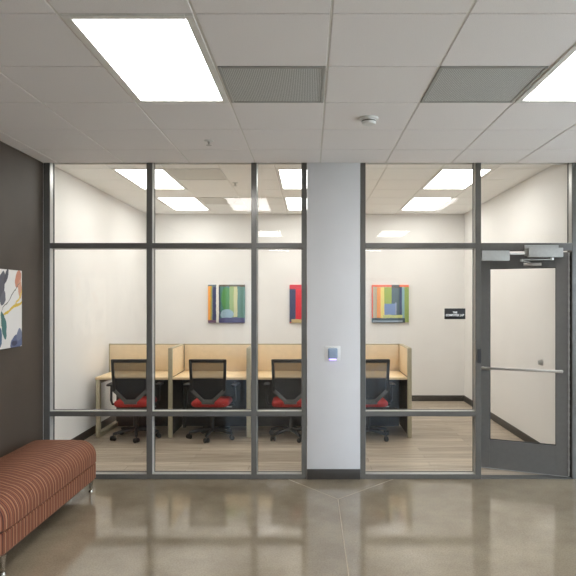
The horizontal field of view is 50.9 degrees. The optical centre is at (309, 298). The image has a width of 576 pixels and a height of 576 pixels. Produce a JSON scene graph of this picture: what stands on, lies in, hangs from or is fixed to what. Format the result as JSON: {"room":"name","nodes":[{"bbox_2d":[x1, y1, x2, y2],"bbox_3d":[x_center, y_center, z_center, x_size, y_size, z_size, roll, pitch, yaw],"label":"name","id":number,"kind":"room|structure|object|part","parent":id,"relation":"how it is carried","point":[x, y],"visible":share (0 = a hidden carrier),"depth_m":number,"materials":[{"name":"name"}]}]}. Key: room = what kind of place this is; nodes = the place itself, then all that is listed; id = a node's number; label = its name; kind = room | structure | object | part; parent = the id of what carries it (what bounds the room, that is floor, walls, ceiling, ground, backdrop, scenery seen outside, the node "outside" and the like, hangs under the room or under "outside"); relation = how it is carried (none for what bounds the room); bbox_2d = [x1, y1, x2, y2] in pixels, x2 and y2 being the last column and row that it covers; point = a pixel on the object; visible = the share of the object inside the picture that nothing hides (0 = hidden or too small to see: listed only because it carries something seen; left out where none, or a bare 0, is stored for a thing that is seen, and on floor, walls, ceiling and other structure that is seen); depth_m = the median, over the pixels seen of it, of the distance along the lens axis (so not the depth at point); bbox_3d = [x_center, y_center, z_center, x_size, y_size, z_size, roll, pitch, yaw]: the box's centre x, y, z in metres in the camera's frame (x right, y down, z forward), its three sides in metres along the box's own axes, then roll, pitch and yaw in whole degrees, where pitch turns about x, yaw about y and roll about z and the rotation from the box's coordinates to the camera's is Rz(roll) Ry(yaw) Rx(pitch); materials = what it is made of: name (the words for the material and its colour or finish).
{"room":"office lobby","nodes":[
{"label":"office lobby","id":0,"kind":"room"},
{"bbox_2d":[0,141,42,457],"bbox_3d":[-2.550,0.130,0.395,0.120,3.100,10.500,0,0,0],"label":"wall","id":1,"kind":"structure","parent":0,"point":[21,174],"depth_m":5.28,"materials":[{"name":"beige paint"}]},
{"bbox_2d":[0,269,21,348],"bbox_3d":[-2.469,0.080,4.675,0.042,0.640,0.940,0,0,0],"label":"painting","id":2,"kind":"object","parent":1,"relation":"attached to","point":[10,280],"visible":1,"depth_m":4.95},
{"bbox_2d":[55,167,145,439],"bbox_3d":[-2.775,0.080,7.878,0.150,3.200,4.465,0,0,0],"label":"wall","id":3,"kind":"structure","parent":0,"point":[100,294],"depth_m":7.48,"materials":[{"name":"white paint"}]},
{"bbox_2d":[71,416,115,439],"bbox_3d":[-2.694,1.633,7.857,0.012,0.095,4.205,0,0,0],"label":"baseboard","id":4,"kind":"structure","parent":3,"relation":"attached to","point":[109,420],"depth_m":7.48,"materials":[{"name":"rubber"}]},
{"bbox_2d":[0,0,575,162],"bbox_3d":[1.242,-1.276,0.395,7.453,0.012,10.488,0,0,0],"label":"ceiling","id":5,"kind":"structure","parent":0,"point":[384,55],"depth_m":3.60,"materials":[{"name":"tile"}]},
{"bbox_2d":[204,139,213,145],"bbox_3d":[-0.810,-1.250,4.850,0.076,0.041,0.076,0,0,0],"label":"sprinkler head","id":6,"kind":"object","parent":5,"relation":"attached to","point":[206,140],"visible":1,"depth_m":4.84},
{"bbox_2d":[0,0,575,164],"bbox_3d":[1.255,-1.286,0.451,7.490,0.029,10.612,0,0,0],"label":"grid","id":7,"kind":"object","parent":5,"relation":"attached to","point":[332,1],"visible":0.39,"depth_m":4.45,"materials":[{"name":"white metal"}]},
{"bbox_2d":[60,13,228,102],"bbox_3d":[-0.820,-1.288,3.305,0.594,0.044,1.204,0,0,0],"label":"ceiling light","id":8,"kind":"object","parent":7,"relation":"attached to","point":[155,57],"visible":0.83,"depth_m":3.13,"materials":[{"name":"white plastic"}]},
{"bbox_2d":[217,66,325,102],"bbox_3d":[-0.210,-1.276,3.610,0.594,0.019,0.594,0,0,0],"label":"ceiling vent","id":9,"kind":"object","parent":7,"relation":"attached to","point":[243,84],"visible":0.82,"depth_m":3.56,"materials":[{"name":"silver metal"}]},
{"bbox_2d":[420,66,548,102],"bbox_3d":[1.010,-1.276,3.610,0.594,0.019,0.594,0,0,0],"label":"ceiling vent","id":10,"kind":"object","parent":7,"relation":"attached to","point":[450,84],"visible":0.85,"depth_m":3.56,"materials":[{"name":"silver metal"}]},
{"bbox_2d":[515,43,575,102],"bbox_3d":[1.620,-1.288,3.305,0.594,0.044,1.204,0,0,0],"label":"ceiling light","id":11,"kind":"object","parent":7,"relation":"attached to","point":[557,84],"visible":0.89,"depth_m":3.60,"materials":[{"name":"white plastic"}]},
{"bbox_2d":[524,52,575,99],"bbox_3d":[1.620,-1.277,3.305,0.518,0.010,1.128,0,0,0],"label":"diffuser","id":12,"kind":"object","parent":11,"relation":"attached to","point":[560,83],"depth_m":3.59,"materials":[{"name":"white plastic"}]},
{"bbox_2d":[360,115,377,125],"bbox_3d":[0.413,-1.245,4.240,0.132,0.050,0.132,0,0,0],"label":"smoke detector","id":13,"kind":"object","parent":5,"relation":"attached to","point":[367,120],"visible":1,"depth_m":4.20,"materials":[{"name":"white plastic"}]},
{"bbox_2d":[4,401,575,575],"bbox_3d":[1.150,1.740,2.553,8.000,0.120,15.115,0,0,0],"label":"floor","id":14,"kind":"structure","parent":0,"point":[122,527],"depth_m":4.65,"materials":[{"name":"concrete"}]},
{"bbox_2d":[0,440,95,575],"bbox_3d":[-2.160,1.432,4.465,0.630,0.496,1.730,0,0,0],"label":"bench","id":15,"kind":"object","parent":14,"relation":"on","point":[38,477],"visible":1,"depth_m":4.33,"materials":[{"name":"fabric"}]},
{"bbox_3d":[-1.875,1.611,3.690,0.042,0.106,0.042,0,0,0],"label":"leg","id":16,"kind":"part","parent":15,"relation":"part of","materials":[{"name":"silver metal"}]},
{"bbox_2d":[0,440,95,531],"bbox_3d":[-2.160,1.301,4.465,0.630,0.234,1.730,0,0,0],"label":"seat cushion","id":17,"kind":"object","parent":15,"relation":"on","point":[36,472],"depth_m":4.37,"materials":[{"name":"fabric"}]},
{"bbox_2d":[95,371,167,437],"bbox_3d":[-2.159,1.314,7.790,0.883,0.732,0.940,0,0,0],"label":"desk","id":18,"kind":"object","parent":14,"relation":"on","point":[160,376],"visible":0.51,"depth_m":7.94,"materials":[{"name":"brown wood"}]},
{"bbox_3d":[-2.570,1.329,7.793,0.050,0.702,0.935,0,0,0],"label":"frame","id":19,"kind":"part","parent":18,"relation":"part of","materials":[{"name":"metal"}]},
{"bbox_3d":[-2.131,1.295,7.950,0.823,0.630,0.020,0,0,0],"label":"modesty panel","id":20,"kind":"part","parent":18,"relation":"part of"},
{"bbox_2d":[106,359,163,442],"bbox_3d":[-2.110,1.192,7.329,0.640,0.977,0.596,0,0,-2],"label":"chair","id":21,"kind":"object","parent":14,"relation":"on","point":[129,376],"visible":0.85,"depth_m":7.09,"materials":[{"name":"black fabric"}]},
{"bbox_3d":[-2.357,1.165,7.291,0.101,0.251,0.038,0,0,-2],"label":"armrest","id":22,"kind":"part","parent":21,"relation":"part of","materials":[{"name":"black plastic"}]},
{"bbox_3d":[-2.101,0.892,7.073,0.444,0.378,0.048,0,0,-2],"label":"frame","id":23,"kind":"part","parent":21,"relation":"part of","materials":[{"name":"black plastic"}]},
{"bbox_3d":[-2.110,1.238,7.340,0.444,0.075,0.450,0,0,-2],"label":"seat","id":24,"kind":"part","parent":21,"relation":"part of","materials":[{"name":"red fabric"}]},
{"bbox_3d":[-1.861,1.165,7.309,0.101,0.251,0.038,0,0,-2],"label":"armrest","id":25,"kind":"part","parent":21,"relation":"part of","materials":[{"name":"black plastic"}]},
{"bbox_2d":[109,343,178,425],"bbox_3d":[-2.187,1.135,8.009,0.940,1.090,0.046,0,0,0],"label":"screen","id":26,"kind":"object","parent":14,"relation":"on","point":[116,351],"visible":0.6,"depth_m":7.99,"materials":[{"name":"brown wood"}]},
{"bbox_3d":[-2.649,0.784,8.007,0.016,0.388,0.042,0,0,0],"label":"post","id":27,"kind":"part","parent":26,"relation":"part of","materials":[{"name":"metal"}]},
{"bbox_3d":[-2.181,0.776,8.007,0.928,0.343,0.034,0,0,0],"label":"panel","id":28,"kind":"part","parent":26,"relation":"part of","materials":[{"name":"brown wood"}]},
{"bbox_3d":[-2.128,1.315,8.017,0.823,0.730,0.030,0,0,0],"label":"panel","id":29,"kind":"part","parent":26,"relation":"part of","materials":[{"name":"black"}]},
{"bbox_3d":[-2.181,0.599,8.007,0.928,0.013,0.036,0,0,0],"label":"trim","id":30,"kind":"part","parent":26,"relation":"part of","materials":[{"name":"metal"}]},
{"bbox_2d":[168,344,183,437],"bbox_3d":[-1.690,1.137,7.667,0.052,1.087,0.710,0,0,0],"label":"divider","id":31,"kind":"object","parent":14,"relation":"on","point":[175,353],"visible":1,"depth_m":7.50,"materials":[{"name":"wood"}]},
{"bbox_3d":[-1.690,1.298,7.682,0.044,0.705,0.680,0,0,0],"label":"panel","id":32,"kind":"part","parent":31,"relation":"part of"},
{"bbox_3d":[-1.690,0.775,7.682,0.044,0.340,0.680,0,0,0],"label":"panel","id":33,"kind":"part","parent":31,"relation":"part of","materials":[{"name":"brown wood"}]},
{"bbox_2d":[173,371,245,427],"bbox_3d":[-1.216,1.314,7.655,0.894,0.732,0.670,0,0,0],"label":"desk","id":34,"kind":"object","parent":14,"relation":"on","point":[231,376],"visible":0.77,"depth_m":7.94,"materials":[{"name":"brown wood"}]},
{"bbox_3d":[-1.642,1.329,7.912,0.038,0.702,0.045,0,0,0],"label":"leg","id":35,"kind":"part","parent":34,"relation":"part of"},
{"bbox_3d":[-1.216,1.295,7.950,0.890,0.630,0.020,0,0,0],"label":"modesty panel","id":36,"kind":"part","parent":34,"relation":"part of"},
{"bbox_2d":[184,359,238,442],"bbox_3d":[-1.186,1.192,7.311,0.640,0.977,0.579,0,0,2],"label":"chair","id":37,"kind":"object","parent":14,"relation":"on","point":[207,382],"visible":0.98,"depth_m":7.09,"materials":[{"name":"black fabric"}]},
{"bbox_3d":[-1.434,1.165,7.309,0.101,0.251,0.038,0,0,2],"label":"armrest","id":38,"kind":"part","parent":37,"relation":"part of","materials":[{"name":"black plastic"}]},
{"bbox_3d":[-1.194,0.892,7.073,0.444,0.378,0.048,0,0,2],"label":"frame","id":39,"kind":"part","parent":37,"relation":"part of","materials":[{"name":"black plastic"}]},
{"bbox_3d":[-1.185,1.238,7.340,0.444,0.075,0.450,0,0,2],"label":"seat","id":40,"kind":"part","parent":37,"relation":"part of","materials":[{"name":"red fabric"}]},
{"bbox_3d":[-0.938,1.165,7.291,0.101,0.251,0.038,0,0,2],"label":"armrest","id":41,"kind":"part","parent":37,"relation":"part of","materials":[{"name":"black plastic"}]},
{"bbox_2d":[184,344,250,425],"bbox_3d":[-1.216,1.136,8.010,0.894,1.088,0.044,0,0,0],"label":"screen","id":42,"kind":"object","parent":14,"relation":"on","point":[235,354],"visible":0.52,"depth_m":7.99,"materials":[{"name":"brown wood"}]},
{"bbox_3d":[-1.216,1.315,8.017,0.894,0.730,0.030,0,0,0],"label":"panel","id":43,"kind":"part","parent":42,"relation":"part of","materials":[{"name":"black"}]},
{"bbox_3d":[-1.216,0.776,8.007,0.894,0.343,0.034,0,0,0],"label":"panel","id":44,"kind":"part","parent":42,"relation":"part of","materials":[{"name":"brown wood"}]},
{"bbox_3d":[-1.216,0.599,8.007,0.894,0.013,0.036,0,0,0],"label":"trim","id":45,"kind":"part","parent":42,"relation":"part of","materials":[{"name":"metal"}]},
{"bbox_2d":[246,345,250,437],"bbox_3d":[-0.742,1.137,7.667,0.052,1.087,0.710,0,0,0],"label":"divider","id":46,"kind":"object","parent":14,"relation":"on","point":[248,350],"visible":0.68,"depth_m":7.31,"materials":[{"name":"wood"}]},
{"bbox_2d":[258,344,300,425],"bbox_3d":[-0.261,1.136,8.010,0.908,1.088,0.044,0,0,0],"label":"screen","id":47,"kind":"object","parent":14,"relation":"on","point":[266,353],"visible":0.08,"depth_m":7.99,"materials":[{"name":"brown wood"}]},
{"bbox_3d":[-0.261,0.599,8.007,0.908,0.013,0.036,0,0,0],"label":"trim","id":48,"kind":"part","parent":47,"relation":"part of","materials":[{"name":"metal"}]},
{"bbox_3d":[-0.261,0.776,8.007,0.908,0.343,0.034,0,0,0],"label":"panel","id":49,"kind":"part","parent":47,"relation":"part of","materials":[{"name":"brown wood"}]},
{"bbox_3d":[-0.261,1.315,8.017,0.908,0.730,0.030,0,0,0],"label":"panel","id":50,"kind":"part","parent":47,"relation":"part of","materials":[{"name":"black"}]},
{"bbox_2d":[258,371,300,426],"bbox_3d":[-0.261,1.314,7.655,0.908,0.732,0.670,0,0,0],"label":"desk","id":51,"kind":"object","parent":14,"relation":"on","point":[263,376],"visible":0.22,"depth_m":7.94,"materials":[{"name":"brown wood"}]},
{"bbox_3d":[-0.694,1.329,7.912,0.038,0.702,0.045,0,0,0],"label":"leg","id":52,"kind":"part","parent":51,"relation":"part of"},
{"bbox_2d":[264,359,300,442],"bbox_3d":[-0.235,1.192,7.344,0.640,0.977,0.595,0,0,-1],"label":"chair","id":53,"kind":"object","parent":14,"relation":"on","point":[286,373],"visible":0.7,"depth_m":7.09,"materials":[{"name":"black fabric"}]},
{"bbox_3d":[-0.482,1.165,7.296,0.101,0.251,0.038,0,0,-1],"label":"armrest","id":54,"kind":"part","parent":53,"relation":"part of","materials":[{"name":"black plastic"}]},
{"bbox_3d":[-0.230,0.892,7.073,0.444,0.378,0.048,0,0,-1],"label":"frame","id":55,"kind":"part","parent":53,"relation":"part of","materials":[{"name":"black plastic"}]},
{"bbox_3d":[-0.235,1.238,7.340,0.444,0.075,0.450,0,0,-1],"label":"seat","id":56,"kind":"part","parent":53,"relation":"part of","materials":[{"name":"red fabric"}]},
{"bbox_2d":[338,500,348,575],"bbox_3d":[0.235,1.680,1.110,0.006,0.001,7.930,0,0,0],"label":"trim","id":57,"kind":"structure","parent":14,"relation":"on","point":[338,500],"depth_m":4.22,"materials":[{"name":"grey metal"}]},
{"bbox_2d":[366,359,395,441],"bbox_3d":[0.699,1.192,7.348,0.640,0.977,0.598,0,0,-3],"label":"chair","id":58,"kind":"object","parent":14,"relation":"on","point":[377,370],"visible":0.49,"depth_m":7.09,"materials":[{"name":"black fabric"}]},
{"bbox_3d":[0.700,1.238,7.340,0.444,0.075,0.450,0,0,-3],"label":"seat","id":59,"kind":"part","parent":58,"relation":"part of","materials":[{"name":"red fabric"}]},
{"bbox_3d":[0.714,0.892,7.073,0.444,0.378,0.048,0,0,-3],"label":"frame","id":60,"kind":"part","parent":58,"relation":"part of","materials":[{"name":"black plastic"}]},
{"bbox_3d":[0.950,1.165,7.313,0.101,0.251,0.038,0,0,-3],"label":"armrest","id":61,"kind":"part","parent":58,"relation":"part of","materials":[{"name":"black plastic"}]},
{"bbox_2d":[366,344,398,425],"bbox_3d":[0.713,1.136,8.010,0.931,1.088,0.044,0,0,0],"label":"screen","id":62,"kind":"object","parent":14,"relation":"on","point":[373,351],"visible":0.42,"depth_m":7.99,"materials":[{"name":"brown wood"}]},
{"bbox_3d":[0.713,0.599,8.007,0.931,0.013,0.036,0,0,0],"label":"trim","id":63,"kind":"part","parent":62,"relation":"part of","materials":[{"name":"metal"}]},
{"bbox_3d":[0.713,0.776,8.007,0.931,0.343,0.034,0,0,0],"label":"panel","id":64,"kind":"part","parent":62,"relation":"part of","materials":[{"name":"brown wood"}]},
{"bbox_3d":[0.713,1.315,8.017,0.931,0.730,0.030,0,0,0],"label":"panel","id":65,"kind":"part","parent":62,"relation":"part of","materials":[{"name":"black"}]},
{"bbox_2d":[370,371,406,421],"bbox_3d":[0.713,1.314,7.655,0.931,0.732,0.670,0,0,0],"label":"desk","id":66,"kind":"object","parent":14,"relation":"on","point":[395,377],"visible":0.28,"depth_m":7.94,"materials":[{"name":"brown wood"}]},
{"bbox_3d":[0.713,1.295,7.950,0.927,0.630,0.020,0,0,0],"label":"modesty panel","id":67,"kind":"part","parent":66,"relation":"part of","materials":[{"name":"black"}]},
{"bbox_2d":[399,344,411,437],"bbox_3d":[1.205,1.137,7.667,0.052,1.087,0.710,0,0,0],"label":"divider","id":68,"kind":"object","parent":14,"relation":"on","point":[405,352],"visible":1,"depth_m":7.42,"materials":[{"name":"wood"}]},
{"bbox_3d":[1.205,0.775,7.682,0.044,0.340,0.680,0,0,0],"label":"panel","id":69,"kind":"part","parent":68,"relation":"part of","materials":[{"name":"brown wood"}]},
{"bbox_3d":[1.205,1.298,7.682,0.044,0.705,0.680,0,0,0],"label":"panel","id":70,"kind":"part","parent":68,"relation":"part of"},
{"bbox_2d":[55,165,550,213],"bbox_3d":[-0.080,-1.415,7.857,5.240,0.030,4.205,0,0,0],"label":"ceiling","id":71,"kind":"structure","parent":0,"point":[397,184],"depth_m":7.60,"materials":[{"name":"tile"}]},
{"bbox_2d":[111,169,146,188],"bbox_3d":[-1.951,-1.418,7.083,0.377,0.044,1.121,0,0,0],"label":"ceiling light","id":72,"kind":"object","parent":71,"relation":"attached to","point":[138,177],"depth_m":6.87,"materials":[{"name":"white plastic"}]},
{"bbox_2d":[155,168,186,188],"bbox_3d":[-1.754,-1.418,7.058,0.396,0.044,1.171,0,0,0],"label":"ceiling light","id":73,"kind":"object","parent":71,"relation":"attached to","point":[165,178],"depth_m":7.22,"materials":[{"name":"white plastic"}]},
{"bbox_2d":[155,197,209,209],"bbox_3d":[-1.854,-1.418,8.940,0.576,0.044,1.204,0,0,0],"label":"ceiling light","id":74,"kind":"object","parent":71,"relation":"attached to","point":[175,203],"visible":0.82,"depth_m":8.88,"materials":[{"name":"white plastic"}]},
{"bbox_2d":[165,168,227,179],"bbox_3d":[-1.262,-1.405,6.805,0.594,0.019,0.594,0,0,0],"label":"ceiling vent","id":75,"kind":"object","parent":71,"relation":"in","point":[179,174],"visible":0.81,"depth_m":6.80,"materials":[{"name":"metal"}]},
{"bbox_3d":[-1.262,-1.404,6.805,0.558,0.008,0.558,0,0,0],"label":"perforated panel","id":76,"kind":"part","parent":75,"relation":"part of","materials":[{"name":"metal"}]},
{"bbox_2d":[197,197,243,203],"bbox_3d":[-1.262,-1.405,8.635,0.594,0.019,0.594,0,0,0],"label":"ceiling vent","id":77,"kind":"object","parent":71,"relation":"in","point":[205,200],"visible":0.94,"depth_m":8.60,"materials":[{"name":"metal"}]},
{"bbox_2d":[276,169,300,188],"bbox_3d":[-0.078,-1.418,7.110,0.576,0.044,1.204,0,0,0],"label":"ceiling light","id":78,"kind":"object","parent":71,"relation":"attached to","point":[288,178],"visible":0.33,"depth_m":7.04,"materials":[{"name":"white plastic"}]},
{"bbox_2d":[283,197,300,209],"bbox_3d":[-0.078,-1.418,8.940,0.576,0.044,1.204,0,0,0],"label":"ceiling light","id":79,"kind":"object","parent":71,"relation":"attached to","point":[292,203],"visible":0.41,"depth_m":8.86,"materials":[{"name":"white plastic"}]},
{"bbox_2d":[400,197,453,209],"bbox_3d":[1.698,-1.418,8.940,0.576,0.044,1.204,0,0,0],"label":"ceiling light","id":80,"kind":"object","parent":71,"relation":"attached to","point":[415,203],"visible":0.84,"depth_m":8.88,"materials":[{"name":"white plastic"}]},
{"bbox_2d":[421,169,493,188],"bbox_3d":[1.698,-1.418,7.110,0.576,0.044,1.204,0,0,0],"label":"ceiling light","id":81,"kind":"object","parent":71,"relation":"attached to","point":[444,178],"visible":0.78,"depth_m":7.10,"materials":[{"name":"white plastic"}]},
{"bbox_2d":[146,214,463,394],"bbox_3d":[-0.005,0.080,10.035,5.390,3.200,0.150,0,0,0],"label":"wall","id":82,"kind":"structure","parent":0,"point":[434,278],"depth_m":9.96,"materials":[{"name":"white paint"}]},
{"bbox_2d":[208,285,244,322],"bbox_3d":[-1.370,0.078,9.939,0.605,0.625,0.042,0,0,0],"label":"painting","id":83,"kind":"object","parent":82,"relation":"attached to","point":[226,303],"visible":1,"depth_m":9.92,"materials":[{"name":"multicoloured"}]},
{"bbox_2d":[290,285,300,322],"bbox_3d":[-0.035,0.078,9.939,0.600,0.625,0.042,0,0,0],"label":"painting","id":84,"kind":"object","parent":82,"relation":"attached to","point":[295,290],"visible":0.44,"depth_m":9.92,"materials":[{"name":"red paint"}]},
{"bbox_2d":[372,285,408,322],"bbox_3d":[1.318,0.078,9.939,0.605,0.620,0.042,0,0,0],"label":"painting","id":85,"kind":"object","parent":82,"relation":"attached to","point":[390,303],"visible":1,"depth_m":9.92,"materials":[{"name":"multicoloured paint"}]},
{"bbox_2d":[412,395,463,400],"bbox_3d":[-0.080,1.633,9.954,5.216,0.095,0.012,0,0,0],"label":"baseboard","id":86,"kind":"structure","parent":82,"relation":"attached to","point":[414,397],"depth_m":9.95,"materials":[{"name":"rubber"}]},
{"bbox_2d":[307,163,359,468],"bbox_3d":[0.220,0.130,5.823,0.496,3.100,0.364,0,0,0],"label":"wall column","id":87,"kind":"structure","parent":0,"point":[333,189],"depth_m":5.64,"materials":[{"name":"paint"}]},
{"bbox_2d":[325,346,339,360],"bbox_3d":[0.212,0.505,5.626,0.144,0.136,0.030,0,0,0],"label":"card reader","id":88,"kind":"object","parent":87,"relation":"attached to","point":[332,353],"visible":1,"depth_m":5.62,"materials":[{"name":"white plastic"}]},
{"bbox_2d":[307,469,359,478],"bbox_3d":[0.220,1.633,5.635,0.496,0.095,0.012,0,0,0],"label":"baseboard","id":89,"kind":"structure","parent":87,"relation":"attached to","point":[311,473],"depth_m":5.63,"materials":[{"name":"rubber"}]},
{"bbox_2d":[464,165,566,443],"bbox_3d":[2.615,0.080,7.862,0.150,3.200,4.195,0,0,0],"label":"wall","id":90,"kind":"structure","parent":0,"point":[534,210],"depth_m":7.17,"materials":[{"name":"white paint"}]},
{"bbox_2d":[464,395,539,442],"bbox_3d":[2.534,1.633,7.862,0.012,0.095,4.195,0,0,0],"label":"baseboard","id":91,"kind":"structure","parent":90,"relation":"attached to","point":[495,418],"depth_m":7.67,"materials":[{"name":"rubber"}]},
{"bbox_3d":[0.015,-1.440,5.700,5.010,0.160,0.110,0,0,0],"label":"wall","id":92,"kind":"structure","parent":0,"visible":0},
{"bbox_2d":[43,163,306,478],"bbox_3d":[-1.259,0.160,5.700,2.458,3.040,0.110,0,0,0],"label":"window","id":93,"kind":"structure","parent":92,"relation":"in","point":[49,245],"depth_m":5.64,"materials":[{"name":"grey metal"}]},
{"bbox_3d":[-1.978,1.073,5.700,0.904,0.045,0.110,0,0,0],"label":"rail","id":94,"kind":"part","parent":93,"relation":"part of","materials":[{"name":"grey metal"}]},
{"bbox_3d":[-1.978,1.659,5.700,0.904,0.042,0.110,0,0,0],"label":"sill","id":95,"kind":"part","parent":93,"relation":"part of","materials":[{"name":"grey metal"}]},
{"bbox_3d":[-1.011,1.659,5.700,0.926,0.042,0.110,0,0,0],"label":"sill","id":96,"kind":"part","parent":93,"relation":"part of","materials":[{"name":"grey metal"}]},
{"bbox_3d":[-1.011,1.073,5.700,0.926,0.045,0.110,0,0,0],"label":"rail","id":97,"kind":"part","parent":93,"relation":"part of","materials":[{"name":"grey metal"}]},
{"bbox_3d":[-0.287,1.659,5.700,0.422,0.042,0.110,0,0,0],"label":"sill","id":98,"kind":"part","parent":93,"relation":"part of","materials":[{"name":"grey metal"}]},
{"bbox_3d":[-0.287,1.073,5.700,0.422,0.045,0.110,0,0,0],"label":"rail","id":99,"kind":"part","parent":93,"relation":"part of","materials":[{"name":"grey metal"}]},
{"bbox_2d":[360,163,475,478],"bbox_3d":[1.010,0.160,5.700,1.081,3.040,0.110,0,0,0],"label":"window","id":100,"kind":"structure","parent":92,"relation":"in","point":[364,412],"depth_m":5.64,"materials":[{"name":"grey metal"}]},
{"bbox_3d":[1.032,1.659,5.700,1.029,0.042,0.110,0,0,0],"label":"sill","id":101,"kind":"part","parent":100,"relation":"part of","materials":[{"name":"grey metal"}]},
{"bbox_3d":[1.032,1.073,5.700,1.029,0.045,0.110,0,0,0],"label":"rail","id":102,"kind":"part","parent":100,"relation":"part of","materials":[{"name":"grey metal"}]},
{"bbox_2d":[444,308,464,318],"bbox_3d":[1.372,0.140,5.727,0.198,0.102,0.007,0,0,0],"label":"room sign","id":103,"kind":"object","parent":100,"relation":"attached to","point":[449,313],"visible":1,"depth_m":5.72,"materials":[{"name":"black plastic"}]},
{"bbox_2d":[476,163,575,478],"bbox_3d":[2.030,0.160,5.851,0.965,3.040,0.435,0,0,0],"label":"door","id":104,"kind":"structure","parent":92,"relation":"in","point":[557,460],"depth_m":5.71,"materials":[{"name":"grey metal"}]},
{"bbox_3d":[1.577,0.530,5.639,0.034,0.130,0.012,0,0,0],"label":"strike plate","id":105,"kind":"part","parent":104,"relation":"part of","materials":[{"name":"black plastic"}]},
{"bbox_2d":[481,251,524,260],"bbox_3d":[1.800,-0.405,5.657,0.394,0.094,0.075,0,0,0],"label":"lock","id":106,"kind":"object","parent":104,"relation":"attached to","point":[485,255],"visible":1,"depth_m":5.64,"materials":[{"name":"silver metal"}]},
{"bbox_2d":[520,245,562,265],"bbox_3d":[2.146,-0.409,5.694,0.380,0.187,0.234,0,0,0],"label":"door closer","id":107,"kind":"object","parent":104,"relation":"attached to","point":[551,251],"depth_m":5.58,"materials":[{"name":"silver metal"}]},
{"bbox_3d":[2.103,-0.358,5.620,0.241,0.029,0.189,0,0,43],"label":"arm","id":108,"kind":"part","parent":107,"relation":"part of","materials":[{"name":"silver metal"}]},
{"bbox_3d":[2.158,-0.452,5.639,0.315,0.103,0.012,0,0,0],"label":"mounting plate","id":109,"kind":"part","parent":107,"relation":"part of","materials":[{"name":"silver metal"}]}
]}

